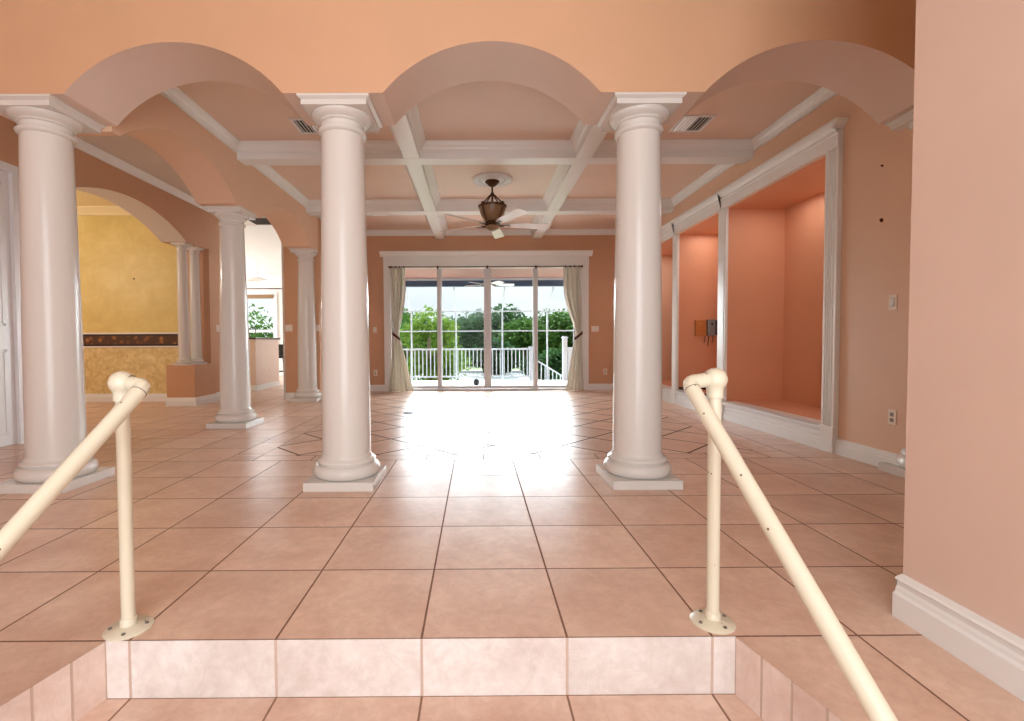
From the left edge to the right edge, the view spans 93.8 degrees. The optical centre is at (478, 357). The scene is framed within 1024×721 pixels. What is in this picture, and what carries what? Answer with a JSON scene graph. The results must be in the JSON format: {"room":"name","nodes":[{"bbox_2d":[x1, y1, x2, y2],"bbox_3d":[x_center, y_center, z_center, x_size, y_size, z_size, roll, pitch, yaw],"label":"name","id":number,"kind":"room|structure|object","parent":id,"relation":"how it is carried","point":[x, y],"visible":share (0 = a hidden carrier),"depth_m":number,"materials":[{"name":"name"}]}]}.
{"room":"house entrance hall","nodes":[
{"label":"house entrance hall","id":0,"kind":"room"},
{"bbox_2d":[0,115,219,428],"bbox_3d":[-4.975,-1.502,3.447,0.420,4.900,11.750,0,2,0],"label":"wall","id":1,"kind":"structure","parent":0,"point":[170,218],"depth_m":7.47,"materials":[{"name":"paint"}]},
{"bbox_2d":[0,160,23,446],"bbox_3d":[-4.774,-0.514,4.444,0.080,2.860,1.070,0,2,0],"label":"door","id":2,"kind":"structure","parent":1,"relation":"in","point":[11,410],"depth_m":4.87,"materials":[{"name":"paint"}]},
{"bbox_2d":[74,136,206,210],"bbox_3d":[-4.737,-2.553,6.481,0.090,0.090,5.620,0,2,0],"label":"trim","id":3,"kind":"structure","parent":1,"relation":"attached to","point":[82,145],"depth_m":6.53,"materials":[{"name":"white paint"}]},
{"bbox_2d":[77,215,177,393],"bbox_3d":[-7.723,-1.149,8.599,5.040,3.900,0.150,0,2,0],"label":"wall","id":4,"kind":"structure","parent":0,"point":[114,250],"depth_m":8.53,"materials":[{"name":"yellow paint"}]},
{"bbox_2d":[77,206,130,215],"bbox_3d":[-7.729,-2.574,8.415,5.040,0.140,0.130,0,2,0],"label":"trim","id":5,"kind":"structure","parent":4,"relation":"attached to","point":[81,210],"depth_m":8.42,"materials":[{"name":"beige paint"}]},
{"bbox_2d":[85,393,166,401],"bbox_3d":[-7.713,0.734,8.565,5.040,0.138,0.035,0,2,0],"label":"baseboard","id":6,"kind":"structure","parent":4,"relation":"attached to","point":[89,397],"depth_m":8.56,"materials":[{"name":"white paint"}]},
{"bbox_2d":[83,334,177,345],"bbox_3d":[-7.719,-0.307,8.627,5.040,0.245,0.148,0,2,0],"label":"trim","id":7,"kind":"structure","parent":4,"relation":"attached to","point":[88,339],"depth_m":8.56,"materials":[{"name":"paper"}]},
{"bbox_2d":[83,332,177,347],"bbox_3d":[-7.718,-0.297,8.546,5.040,0.264,0.030,0,2,0],"label":"trim","id":8,"kind":"structure","parent":4,"relation":"attached to","point":[156,332],"depth_m":8.54,"materials":[{"name":"white paint"}]},
{"bbox_2d":[76,134,271,225],"bbox_3d":[-6.778,-2.643,6.731,6.930,0.106,6.200,0,2,0],"label":"ceiling","id":9,"kind":"structure","parent":0,"point":[125,147],"depth_m":6.31,"materials":[{"name":"paint"}]},
{"bbox_2d":[247,217,270,224],"bbox_3d":[-4.244,-2.685,9.451,0.580,0.016,0.580,0,2,0],"label":"ceiling vent","id":10,"kind":"object","parent":9,"relation":"in","point":[258,221],"visible":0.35,"depth_m":9.45,"materials":[{"name":"grey metal"}]},
{"bbox_2d":[76,93,317,249],"bbox_3d":[-3.080,-2.432,6.101,0.460,1.225,4.840,0,2,0],"label":"wall","id":11,"kind":"structure","parent":0,"point":[211,170],"depth_m":5.33,"materials":[{"name":"paint"}]},
{"bbox_2d":[253,165,422,207],"bbox_3d":[-1.871,-2.501,6.885,1.965,0.108,2.080,0,2,0],"label":"trim","id":12,"kind":"structure","parent":11,"relation":"attached to","point":[269,172],"depth_m":7.72,"materials":[{"name":"white paint"}]},
{"bbox_2d":[244,226,281,275],"bbox_3d":[-6.915,-2.681,12.532,6.700,0.390,5.400,0,2,0],"label":"ceiling","id":13,"kind":"structure","parent":0,"point":[262,243],"depth_m":12.01,"materials":[{"name":"white paint"}]},
{"bbox_2d":[247,262,267,281],"bbox_3d":[-6.066,-2.361,13.145,0.560,0.520,0.560,0,2,0],"label":"pendant light","id":14,"kind":"object","parent":13,"relation":"hanging from","point":[257,278],"visible":0.98,"depth_m":13.14,"materials":[{"name":"white glass"}]},
{"bbox_2d":[246,243,285,397],"bbox_3d":[-6.557,-1.410,11.997,7.600,4.200,6.650,0,2,0],"label":"wall","id":15,"kind":"structure","parent":0,"point":[273,281],"depth_m":15.15,"materials":[{"name":"white paint"}]},
{"bbox_2d":[247,292,277,337],"bbox_3d":[-6.988,-1.173,15.205,1.240,1.750,0.250,0,2,0],"label":"window","id":16,"kind":"structure","parent":15,"relation":"in","point":[250,295],"depth_m":15.11,"materials":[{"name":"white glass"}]},
{"bbox_2d":[317,215,433,235],"bbox_3d":[-1.879,-2.569,9.104,1.965,0.108,1.900,0,2,0],"label":"trim","id":17,"kind":"structure","parent":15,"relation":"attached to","point":[368,232],"depth_m":10.00,"materials":[{"name":"white paint"}]},
{"bbox_2d":[78,694,762,720],"bbox_3d":[-0.247,1.248,-0.326,4.300,0.001,4.000,0,2,0],"label":"stair tread","id":18,"kind":"structure","parent":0,"point":[625,707],"depth_m":1.62,"materials":[{"name":"tile"}]},
{"bbox_2d":[0,0,915,125],"bbox_3d":[-3.482,-2.867,3.423,13.500,2.185,0.485,0,2,0],"label":"wall","id":19,"kind":"structure","parent":0,"point":[103,59],"depth_m":3.22,"materials":[{"name":"paint"}]},
{"bbox_2d":[161,87,400,152],"bbox_3d":[-1.862,-2.431,4.661,1.965,0.108,1.950,0,2,0],"label":"trim","id":20,"kind":"structure","parent":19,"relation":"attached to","point":[175,95],"depth_m":5.55,"materials":[{"name":"white paint"}]},
{"bbox_2d":[391,112,443,238],"bbox_3d":[-0.793,-2.470,6.875,0.190,0.177,6.368,0,2,0],"label":"ceiling beam","id":21,"kind":"structure","parent":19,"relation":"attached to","point":[403,132],"depth_m":6.08,"materials":[{"name":"white paint"}]},
{"bbox_2d":[408,105,589,151],"bbox_3d":[0.233,-2.442,4.669,1.845,0.108,1.950,0,2,0],"label":"trim","id":22,"kind":"structure","parent":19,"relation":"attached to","point":[424,145],"depth_m":5.58,"materials":[{"name":"white paint"}]},
{"bbox_2d":[532,125,606,238],"bbox_3d":[1.242,-2.481,6.883,0.190,0.177,6.368,0,2,0],"label":"trim","id":23,"kind":"structure","parent":19,"relation":"attached to","point":[593,137],"depth_m":6.21,"materials":[{"name":"white paint"}]},
{"bbox_2d":[596,87,837,151],"bbox_3d":[2.306,-2.452,4.676,1.920,0.108,1.950,0,2,0],"label":"trim","id":24,"kind":"structure","parent":19,"relation":"attached to","point":[822,95],"depth_m":5.57,"materials":[{"name":"white paint"}]},
{"bbox_2d":[405,268,562,277],"bbox_3d":[1.893,-2.041,11.311,10.700,0.100,2.050,0,2,0],"label":"ceiling","id":25,"kind":"structure","parent":0,"point":[452,272],"depth_m":11.31,"materials":[{"name":"paint"}]},
{"bbox_2d":[405,278,563,286],"bbox_3d":[1.240,-1.910,12.215,8.800,0.208,0.145,0,2,0],"label":"gutter","id":26,"kind":"object","parent":25,"relation":"attached to","point":[410,282],"visible":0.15,"depth_m":12.15,"materials":[{"name":"black metal"}]},
{"bbox_2d":[464,281,513,287],"bbox_3d":[0.264,-1.834,11.362,1.195,0.300,1.189,0,2,0],"label":"ceiling fan","id":27,"kind":"object","parent":25,"relation":"hanging from","point":[498,283],"visible":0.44,"depth_m":11.36,"materials":[{"name":"white paint"}]},
{"bbox_2d":[411,380,566,385],"bbox_3d":[1.904,0.742,11.898,10.700,0.100,3.050,0,2,0],"label":"floor","id":28,"kind":"structure","parent":0,"point":[460,382],"depth_m":12.50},
{"bbox_2d":[403,348,455,377],"bbox_3d":[-2.284,0.172,13.189,3.340,0.800,0.050,0,2,0],"label":"deck railing","id":29,"kind":"object","parent":28,"relation":"on","point":[411,376],"visible":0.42,"depth_m":13.18,"materials":[{"name":"white wood"}]},
{"bbox_2d":[400,286,572,380],"bbox_3d":[0.144,-0.601,12.774,6.600,2.548,1.140,0,2,0],"label":"cage","id":30,"kind":"object","parent":28,"relation":"on","point":[547,310],"visible":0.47,"depth_m":13.30,"materials":[{"name":"white metal"}]},
{"bbox_2d":[456,348,528,377],"bbox_3d":[0.396,0.159,13.199,2.020,0.800,0.050,0,2,0],"label":"deck railing","id":31,"kind":"object","parent":28,"relation":"on","point":[457,349],"visible":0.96,"depth_m":13.19,"materials":[{"name":"white wood"}]},
{"bbox_2d":[529,347,532,380],"bbox_3d":[1.462,0.184,13.199,0.150,0.940,0.150,0,2,0],"label":"newel post","id":32,"kind":"object","parent":28,"relation":"on","point":[530,348],"visible":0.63,"depth_m":13.15,"materials":[{"name":"white wood"}]},
{"bbox_2d":[538,361,561,379],"bbox_3d":[1.937,0.530,13.467,0.860,1.090,0.050,0,2,0],"label":"deck railing","id":33,"kind":"object","parent":28,"relation":"attached to","point":[538,361],"visible":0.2,"depth_m":13.45,"materials":[{"name":"white wood"}]},
{"bbox_2d":[561,336,567,380],"bbox_3d":[2.386,0.039,13.203,0.160,1.220,0.160,0,2,0],"label":"newel post","id":34,"kind":"object","parent":28,"relation":"on","point":[564,338],"visible":0.97,"depth_m":13.15,"materials":[{"name":"white wood"}]},
{"bbox_2d":[567,347,572,378],"bbox_3d":[2.656,0.188,13.209,0.420,0.920,0.070,0,2,0],"label":"panel","id":35,"kind":"object","parent":28,"relation":"on","point":[569,349],"visible":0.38,"depth_m":13.19,"materials":[{"name":"white wood"}]},
{"bbox_2d":[367,235,614,384],"bbox_3d":[0.696,-1.240,10.206,7.110,3.900,0.200,0,2,0],"label":"wall","id":36,"kind":"structure","parent":0,"point":[602,260],"depth_m":10.09,"materials":[{"name":"paint"}]},
{"bbox_2d":[370,385,384,390],"bbox_3d":[-2.412,0.659,10.135,0.875,0.138,0.035,0,2,0],"label":"baseboard","id":37,"kind":"structure","parent":36,"relation":"attached to","point":[372,387],"depth_m":10.12,"materials":[{"name":"white paint"}]},
{"bbox_2d":[392,268,575,390],"bbox_3d":[0.165,-0.648,10.226,4.039,2.720,0.172,0,2,0],"label":"door","id":38,"kind":"structure","parent":36,"relation":"in","point":[487,386],"depth_m":10.19,"materials":[{"name":"metal"}]},
{"bbox_2d":[379,250,592,268],"bbox_3d":[0.168,-2.040,10.007,4.440,0.344,0.146,0,2,0],"label":"trim","id":39,"kind":"structure","parent":36,"relation":"attached to","point":[517,257],"depth_m":10.00,"materials":[{"name":"white paint"}]},
{"bbox_2d":[383,267,588,391],"bbox_3d":[0.173,-0.584,10.089,4.307,2.600,0.071,0,2,0],"label":"trim","id":40,"kind":"structure","parent":36,"relation":"attached to","point":[584,270],"depth_m":10.05,"materials":[{"name":"white paint"}]},
{"bbox_2d":[389,265,582,268],"bbox_3d":[0.158,-1.880,9.966,4.048,0.060,0.094,0,2,0],"label":"curtain rod","id":41,"kind":"object","parent":36,"relation":"attached to","point":[535,266],"visible":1,"depth_m":9.94,"materials":[{"name":"brown metal"}]},
{"bbox_2d":[388,266,412,391],"bbox_3d":[-1.623,-0.589,9.975,0.531,2.621,0.148,0,2,0],"label":"curtain","id":42,"kind":"object","parent":41,"relation":"hanging from","point":[400,380],"visible":1,"depth_m":9.97,"materials":[{"name":"beige fabric"}]},
{"bbox_2d":[563,265,583,390],"bbox_3d":[1.994,-0.607,9.991,0.439,2.620,0.146,0,2,0],"label":"curtain","id":43,"kind":"object","parent":41,"relation":"hanging from","point":[571,276],"visible":1,"depth_m":9.98,"materials":[{"name":"beige fabric"}]},
{"bbox_2d":[438,215,542,235],"bbox_3d":[0.216,-2.580,9.111,1.845,0.108,1.900,0,2,0],"label":"trim","id":44,"kind":"structure","parent":36,"relation":"attached to","point":[479,232],"depth_m":10.00,"materials":[{"name":"white paint"}]},
{"bbox_2d":[589,384,612,389],"bbox_3d":[2.798,0.633,10.155,0.925,0.138,0.035,0,2,0],"label":"baseboard","id":45,"kind":"structure","parent":36,"relation":"attached to","point":[591,386],"depth_m":10.14,"materials":[{"name":"white paint"}]},
{"bbox_2d":[177,80,820,229],"bbox_3d":[0.651,-2.617,6.876,7.010,0.100,6.370,0,2,0],"label":"ceiling","id":46,"kind":"structure","parent":0,"point":[476,110],"depth_m":5.29,"materials":[{"name":"paint"}]},
{"bbox_2d":[289,118,318,133],"bbox_3d":[-1.802,-2.494,5.174,0.350,0.016,0.360,0,2,0],"label":"ceiling vent","id":47,"kind":"object","parent":46,"relation":"in","point":[298,123],"visible":0.56,"depth_m":5.19,"materials":[{"name":"white metal"}]},
{"bbox_2d":[306,206,673,215],"bbox_3d":[0.198,-2.511,8.048,6.110,0.179,0.230,0,2,0],"label":"ceiling beam","id":48,"kind":"structure","parent":46,"relation":"attached to","point":[664,209],"depth_m":7.94,"materials":[{"name":"white paint"}]},
{"bbox_2d":[423,164,568,206],"bbox_3d":[0.224,-2.511,6.893,1.845,0.108,2.080,0,2,0],"label":"trim","id":49,"kind":"structure","parent":46,"relation":"attached to","point":[561,169],"depth_m":7.84,"materials":[{"name":"white paint"}]},
{"bbox_2d":[443,172,550,238],"bbox_3d":[0.239,-2.196,6.944,1.644,0.742,1.647,0,2,0],"label":"ceiling fan","id":50,"kind":"object","parent":46,"relation":"hanging from","point":[492,213],"visible":1,"depth_m":6.82,"materials":[{"name":"white paint"}]},
{"bbox_2d":[669,115,716,131],"bbox_3d":[2.304,-2.514,5.160,0.350,0.016,0.380,0,2,0],"label":"ceiling vent","id":51,"kind":"object","parent":46,"relation":"in","point":[687,123],"visible":0.91,"depth_m":5.14,"materials":[{"name":"white metal"}]},
{"bbox_2d":[0,376,1023,720],"bbox_3d":[-2.875,0.839,6.654,14.700,0.001,18.000,0,2,0],"label":"floor","id":52,"kind":"structure","parent":0,"point":[530,540],"depth_m":2.44,"materials":[{"name":"tile"}]},
{"bbox_2d":[0,641,106,720],"bbox_3d":[-1.777,1.154,-0.335,0.020,0.204,4.118,0,2,13],"label":"trim","id":53,"kind":"structure","parent":52,"relation":"attached to","point":[74,690],"depth_m":1.54,"materials":[{"name":"tile"}]},
{"bbox_2d":[0,94,114,493],"bbox_3d":[-3.120,-0.420,3.501,0.486,2.714,0.486,0,2,0],"label":"column","id":54,"kind":"structure","parent":52,"relation":"on","point":[53,376],"depth_m":3.37,"materials":[{"name":"paint"}]},
{"bbox_2d":[0,371,153,641],"bbox_3d":[-1.295,0.634,1.263,0.194,1.138,1.072,0,2,6],"label":"handrail","id":55,"kind":"object","parent":52,"relation":"on","point":[128,390],"visible":1,"depth_m":1.67,"materials":[{"name":"beige metal"}]},
{"bbox_2d":[166,364,217,405],"bbox_3d":[-4.908,0.464,8.223,0.500,0.672,0.686,0,2,0],"label":"pedestal","id":56,"kind":"object","parent":52,"relation":"on","point":[187,385],"visible":0.94,"depth_m":7.92,"materials":[{"name":"paint"}]},
{"bbox_2d":[170,242,195,364],"bbox_3d":[-4.949,-0.880,8.023,0.243,2.027,0.243,0,2,0],"label":"column","id":57,"kind":"structure","parent":56,"relation":"on","point":[184,358],"depth_m":7.96,"materials":[{"name":"paint"}]},
{"bbox_2d":[187,246,206,363],"bbox_3d":[-4.951,-0.891,8.368,0.243,2.027,0.243,0,2,0],"label":"column","id":58,"kind":"structure","parent":56,"relation":"on","point":[194,271],"depth_m":8.30,"materials":[{"name":"paint"}]},
{"bbox_2d":[204,206,263,428],"bbox_3d":[-3.054,-0.477,5.982,0.486,2.674,0.486,0,2,0],"label":"column","id":59,"kind":"structure","parent":52,"relation":"on","point":[236,411],"depth_m":5.85,"materials":[{"name":"paint"}]},
{"bbox_2d":[249,337,279,390],"bbox_3d":[-5.576,0.136,11.029,1.600,1.160,1.470,0,2,0],"label":"kitchen island","id":60,"kind":"object","parent":52,"relation":"on","point":[264,352],"visible":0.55,"depth_m":10.76,"materials":[{"name":"paint"}]},
{"bbox_2d":[249,337,279,339],"bbox_3d":[-5.579,-0.424,11.011,1.600,0.040,1.470,0,2,0],"label":"countertop","id":61,"kind":"structure","parent":60,"relation":"on","point":[249,337],"depth_m":10.58,"materials":[{"name":"beige stone"}]},
{"bbox_2d":[279,344,283,372],"bbox_3d":[-5.474,0.148,13.235,0.420,1.002,0.439,0,2,0],"label":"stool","id":62,"kind":"object","parent":52,"relation":"on","point":[280,345],"visible":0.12,"depth_m":13.39,"materials":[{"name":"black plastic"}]},
{"bbox_2d":[283,218,321,392],"bbox_3d":[-3.166,-1.197,9.426,0.620,3.900,1.730,0,2,0],"label":"wall pier","id":63,"kind":"object","parent":52,"relation":"on","point":[290,260],"visible":0.14,"depth_m":8.58,"materials":[{"name":"paint"}]},
{"bbox_2d":[285,393,294,400],"bbox_3d":[-3.154,0.711,8.603,0.620,0.138,0.035,0,2,0],"label":"baseboard","id":64,"kind":"object","parent":63,"relation":"attached to","point":[288,396],"visible":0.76,"depth_m":8.59,"materials":[{"name":"white paint"}]},
{"bbox_2d":[289,248,321,401],"bbox_3d":[-3.070,-0.558,8.581,0.486,2.674,0.486,0,2,0],"label":"column","id":65,"kind":"structure","parent":52,"relation":"on","point":[307,391],"depth_m":8.44,"materials":[{"name":"paint"}]},
{"bbox_2d":[296,93,385,491],"bbox_3d":[-0.978,-0.431,3.509,0.486,2.714,0.486,0,2,0],"label":"column","id":66,"kind":"structure","parent":52,"relation":"on","point":[347,462],"depth_m":3.37,"materials":[{"name":"paint"}]},
{"bbox_2d":[106,636,734,697],"bbox_3d":[-0.198,1.084,1.680,2.193,0.204,0.020,0,2,0],"label":"stair riser","id":67,"kind":"structure","parent":52,"relation":"attached to","point":[705,664],"depth_m":1.67,"materials":[{"name":"tile"}]},
{"bbox_2d":[228,393,799,460],"bbox_3d":[0.288,0.810,7.235,5.085,0.011,6.063,0,2,0],"label":"trim","id":68,"kind":"structure","parent":52,"relation":"in","point":[607,393],"depth_m":4.39,"materials":[{"name":"tile"}]},
{"bbox_2d":[596,92,686,489],"bbox_3d":[1.172,-0.441,3.517,0.486,2.714,0.486,0,2,0],"label":"column","id":69,"kind":"structure","parent":52,"relation":"on","point":[636,460],"depth_m":3.37,"materials":[{"name":"paint"}]},
{"bbox_2d":[662,384,671,401],"bbox_3d":[3.300,0.618,8.918,0.170,0.240,1.810,0,2,0],"label":"baseboard","id":70,"kind":"structure","parent":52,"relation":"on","point":[665,388],"depth_m":8.23,"materials":[{"name":"white paint"}]},
{"bbox_2d":[675,390,707,409],"bbox_3d":[3.307,0.672,7.169,0.170,0.240,1.310,0,2,0],"label":"baseboard","id":71,"kind":"structure","parent":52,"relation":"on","point":[682,399],"depth_m":7.54,"materials":[{"name":"white paint"}]},
{"bbox_2d":[723,401,820,448],"bbox_3d":[3.314,0.727,5.420,0.170,0.240,1.790,0,2,0],"label":"baseboard","id":72,"kind":"structure","parent":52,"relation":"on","point":[797,428],"depth_m":5.22,"materials":[{"name":"white paint"}]},
{"bbox_2d":[735,637,842,720],"bbox_3d":[1.364,1.134,-0.188,0.020,0.204,3.841,-1,2,-14],"label":"trim","id":73,"kind":"structure","parent":52,"relation":"attached to","point":[762,687],"depth_m":1.53,"materials":[{"name":"tile"}]},
{"bbox_2d":[683,368,897,720],"bbox_3d":[0.871,0.622,1.294,0.205,1.138,1.054,0,2,-5],"label":"handrail","id":74,"kind":"object","parent":52,"relation":"on","point":[710,619],"visible":1,"depth_m":1.43,"materials":[{"name":"beige metal"}]},
{"bbox_2d":[878,109,913,477],"bbox_3d":[3.420,-0.453,3.526,0.486,2.714,0.486,0,2,0],"label":"column","id":75,"kind":"structure","parent":52,"relation":"on","point":[904,121],"depth_m":3.64,"materials":[{"name":"paint"}]},
{"bbox_2d":[661,94,912,453],"bbox_3d":[3.765,-1.622,5.914,1.000,4.900,8.380,0,2,0],"label":"wall","id":76,"kind":"structure","parent":0,"point":[875,254],"depth_m":4.02,"materials":[{"name":"paint"}]},
{"bbox_2d":[237,151,753,165],"bbox_3d":[0.207,-2.439,5.749,6.110,0.179,0.210,0,2,0],"label":"ceiling beam","id":77,"kind":"structure","parent":76,"relation":"attached to","point":[689,157],"depth_m":5.66,"materials":[{"name":"white paint"}]},
{"bbox_2d":[544,214,661,234],"bbox_3d":[2.288,-2.590,9.119,1.920,0.108,1.900,0,2,0],"label":"trim","id":78,"kind":"structure","parent":76,"relation":"attached to","point":[548,231],"depth_m":10.02,"materials":[{"name":"white paint"}]},
{"bbox_2d":[561,164,734,206],"bbox_3d":[2.297,-2.521,6.900,1.920,0.108,2.080,0,2,0],"label":"trim","id":79,"kind":"structure","parent":76,"relation":"attached to","point":[718,169],"depth_m":7.74,"materials":[{"name":"white paint"}]},
{"bbox_2d":[670,389,676,403],"bbox_3d":[3.241,0.649,7.918,0.055,0.240,0.198,0,2,0],"label":"trim","id":80,"kind":"structure","parent":76,"relation":"attached to","point":[673,393],"depth_m":7.89,"materials":[{"name":"white paint"}]},
{"bbox_2d":[672,234,679,389],"bbox_3d":[3.243,-0.737,7.875,0.043,2.545,0.190,0,2,0],"label":"trim","id":81,"kind":"structure","parent":76,"relation":"attached to","point":[675,263],"depth_m":7.82,"materials":[{"name":"white paint"}]},
{"bbox_2d":[717,207,728,400],"bbox_3d":[3.249,-0.691,6.371,0.043,2.545,0.200,0,2,0],"label":"trim","id":82,"kind":"structure","parent":76,"relation":"attached to","point":[723,215],"depth_m":6.32,"materials":[{"name":"white paint"}]},
{"bbox_2d":[662,157,825,419],"bbox_3d":[3.715,-0.761,7.181,0.860,3.100,5.700,0,2,0],"label":"wall niche","id":83,"kind":"object","parent":76,"relation":"in","point":[776,234],"visible":0.27,"depth_m":6.32,"materials":[{"name":"paint"}]},
{"bbox_2d":[695,320,706,335],"bbox_3d":[3.636,-0.475,7.825,0.175,0.260,0.050,0,2,0],"label":"wood block","id":84,"kind":"object","parent":83,"relation":"attached to","point":[700,325],"visible":1,"depth_m":7.80,"materials":[{"name":"brown wood"}]},
{"bbox_2d":[704,320,716,345],"bbox_3d":[3.811,-0.395,7.816,0.256,0.431,0.074,0,2,0],"label":"electrical box","id":85,"kind":"object","parent":83,"relation":"attached to","point":[711,330],"visible":0.88,"depth_m":7.78,"materials":[{"name":"black plastic"}]},
{"bbox_2d":[661,117,848,242],"bbox_3d":[3.206,-2.090,7.067,0.105,0.230,5.690,0,2,0],"label":"trim","id":86,"kind":"structure","parent":76,"relation":"attached to","point":[815,145],"depth_m":5.31,"materials":[{"name":"white paint"}]},
{"bbox_2d":[819,424,837,452],"bbox_3d":[3.255,0.757,4.445,0.055,0.240,0.168,0,2,0],"label":"trim","id":87,"kind":"structure","parent":76,"relation":"attached to","point":[828,435],"depth_m":4.42,"materials":[{"name":"white paint"}]},
{"bbox_2d":[821,145,842,426],"bbox_3d":[3.254,-0.629,4.402,0.046,2.545,0.160,0,2,0],"label":"trim","id":88,"kind":"structure","parent":76,"relation":"attached to","point":[830,333],"depth_m":4.38,"materials":[{"name":"white paint"}]},
{"bbox_2d":[834,438,897,466],"bbox_3d":[3.268,0.827,3.849,0.035,0.138,1.025,0,2,0],"label":"baseboard","id":89,"kind":"structure","parent":76,"relation":"attached to","point":[862,453],"depth_m":4.05,"materials":[{"name":"white paint"}]},
{"bbox_2d":[888,409,896,425],"bbox_3d":[3.279,0.477,3.791,0.010,0.120,0.075,0,2,0],"label":"wall outlet","id":90,"kind":"object","parent":76,"relation":"attached to","point":[892,414],"visible":1,"depth_m":3.78,"materials":[{"name":"beige plastic"}]},
{"bbox_2d":[889,294,897,309],"bbox_3d":[3.272,-0.432,3.778,0.014,0.120,0.075,0,2,0],"label":"light switch","id":91,"kind":"object","parent":76,"relation":"attached to","point":[892,298],"visible":1,"depth_m":3.77,"materials":[{"name":"beige plastic"}]},
{"bbox_2d":[903,0,1023,638],"bbox_3d":[2.538,-1.313,-0.435,1.905,5.110,4.320,0,2,0],"label":"wall","id":92,"kind":"structure","parent":0,"point":[964,506],"depth_m":1.54,"materials":[{"name":"paint"}]},
{"bbox_2d":[892,574,1023,701],"bbox_3d":[2.430,0.949,-0.259,1.742,0.158,4.132,0,2,0],"label":"baseboard","id":93,"kind":"structure","parent":92,"relation":"attached to","point":[993,651],"depth_m":1.54,"materials":[{"name":"white paint"}]},
{"label":"outside","id":94,"kind":"structure","parent":0,"visible":0},
{"bbox_2d":[459,370,522,372],"bbox_3d":[4.118,1.522,48.724,170.000,0.350,0.400,0,2,0],"label":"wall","id":95,"kind":"structure","parent":94,"point":[463,371],"depth_m":48.52,"materials":[{"name":"white"}]},
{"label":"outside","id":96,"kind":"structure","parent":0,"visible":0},
{"bbox_2d":[415,373,528,380],"bbox_3d":[4.140,1.768,43.229,170.000,0.001,11.000,0,2,0],"label":"canal","id":97,"kind":"object","parent":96,"point":[471,374],"depth_m":42.24,"materials":[{"name":"white"}]},
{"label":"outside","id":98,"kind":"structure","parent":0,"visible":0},
{"label":"lawn","id":99,"kind":"structure","parent":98,"visible":0},
{"bbox_2d":[248,303,273,337],"bbox_3d":[-12.854,-0.431,27.816,4.984,5.352,4.286,1,2,44],"label":"tree","id":100,"kind":"object","parent":99,"relation":"on","point":[251,334],"visible":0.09,"depth_m":27.15,"materials":[{"name":"green plant"}]},
{"bbox_2d":[399,314,431,378],"bbox_3d":[-4.795,-0.132,27.822,3.794,4.674,3.943,1,2,38],"label":"tree","id":101,"kind":"object","parent":99,"relation":"on","point":[406,318],"visible":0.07,"depth_m":27.32,"materials":[{"name":"green plant"}]},
{"bbox_2d":[399,305,471,380],"bbox_3d":[-2.076,-0.151,23.806,3.804,4.935,2.811,1,2,30],"label":"tree","id":102,"kind":"object","parent":99,"relation":"on","point":[447,325],"visible":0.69,"depth_m":23.28,"materials":[{"name":"green plant"}]},
{"bbox_2d":[423,330,466,369],"bbox_3d":[-2.100,-0.118,31.560,3.539,4.390,3.180,-2,2,-44],"label":"tree","id":103,"kind":"object","parent":99,"relation":"on","point":[450,345],"visible":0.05,"depth_m":30.76,"materials":[{"name":"green plant"}]},
{"bbox_2d":[520,352,561,379],"bbox_3d":[3.355,0.961,25.697,2.365,2.575,1.924,0,2,-2],"label":"tree","id":104,"kind":"object","parent":99,"relation":"on","point":[542,359],"visible":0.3,"depth_m":25.25,"materials":[{"name":"green plant"}]},
{"bbox_2d":[542,347,561,379],"bbox_3d":[4.551,0.793,26.741,2.527,2.829,2.274,1,3,45],"label":"tree","id":105,"kind":"object","parent":99,"relation":"on","point":[554,356],"visible":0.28,"depth_m":26.25,"materials":[{"name":"green plant"}]},
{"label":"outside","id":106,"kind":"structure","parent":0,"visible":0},
{"bbox_2d":[409,361,520,369],"bbox_3d":[8.893,-0.487,105.308,260.000,0.200,112.800,0,2,0],"label":"lawn","id":107,"kind":"structure","parent":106,"point":[517,365],"depth_m":54.79,"materials":[{"name":"green plant"}]},
{"bbox_2d":[402,308,424,340],"bbox_3d":[-12.278,-3.462,63.925,9.850,8.946,8.339,-2,2,-40],"label":"tree","id":108,"kind":"object","parent":107,"relation":"on","point":[405,309],"visible":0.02,"depth_m":63.49,"materials":[{"name":"green plant"}]},
{"bbox_2d":[402,315,431,347],"bbox_3d":[-9.178,-2.656,67.351,7.827,7.176,9.645,-1,2,-28],"label":"tree","id":109,"kind":"object","parent":107,"relation":"on","point":[425,323],"visible":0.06,"depth_m":65.07,"materials":[{"name":"green plant"}]},
{"bbox_2d":[454,308,500,365],"bbox_3d":[-0.490,-2.474,61.434,6.920,7.929,11.309,0,2,3],"label":"tree","id":110,"kind":"object","parent":107,"relation":"on","point":[475,322],"visible":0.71,"depth_m":58.73,"materials":[{"name":"green plant"}]},
{"bbox_2d":[467,337,520,374],"bbox_3d":[1.815,0.076,45.757,5.049,4.016,5.267,1,2,34],"label":"tree","id":111,"kind":"object","parent":107,"relation":"on","point":[495,343],"visible":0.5,"depth_m":44.47,"materials":[{"name":"green plant"}]},
{"bbox_2d":[491,303,532,340],"bbox_3d":[3.894,-3.170,63.192,8.451,8.252,9.255,0,2,16],"label":"tree","id":112,"kind":"object","parent":107,"relation":"on","point":[507,316],"visible":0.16,"depth_m":60.82,"materials":[{"name":"green plant"}]},
{"bbox_2d":[491,316,561,364],"bbox_3d":[6.095,-1.865,56.822,8.331,6.113,8.029,1,2,38],"label":"tree","id":113,"kind":"object","parent":107,"relation":"on","point":[520,339],"visible":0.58,"depth_m":55.43,"materials":[{"name":"green plant"}]},
{"bbox_2d":[530,308,572,346],"bbox_3d":[10.094,-2.536,59.333,8.676,7.355,6.101,1,2,26],"label":"tree","id":114,"kind":"object","parent":107,"relation":"on","point":[563,321],"visible":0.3,"depth_m":58.36,"materials":[{"name":"green plant"}]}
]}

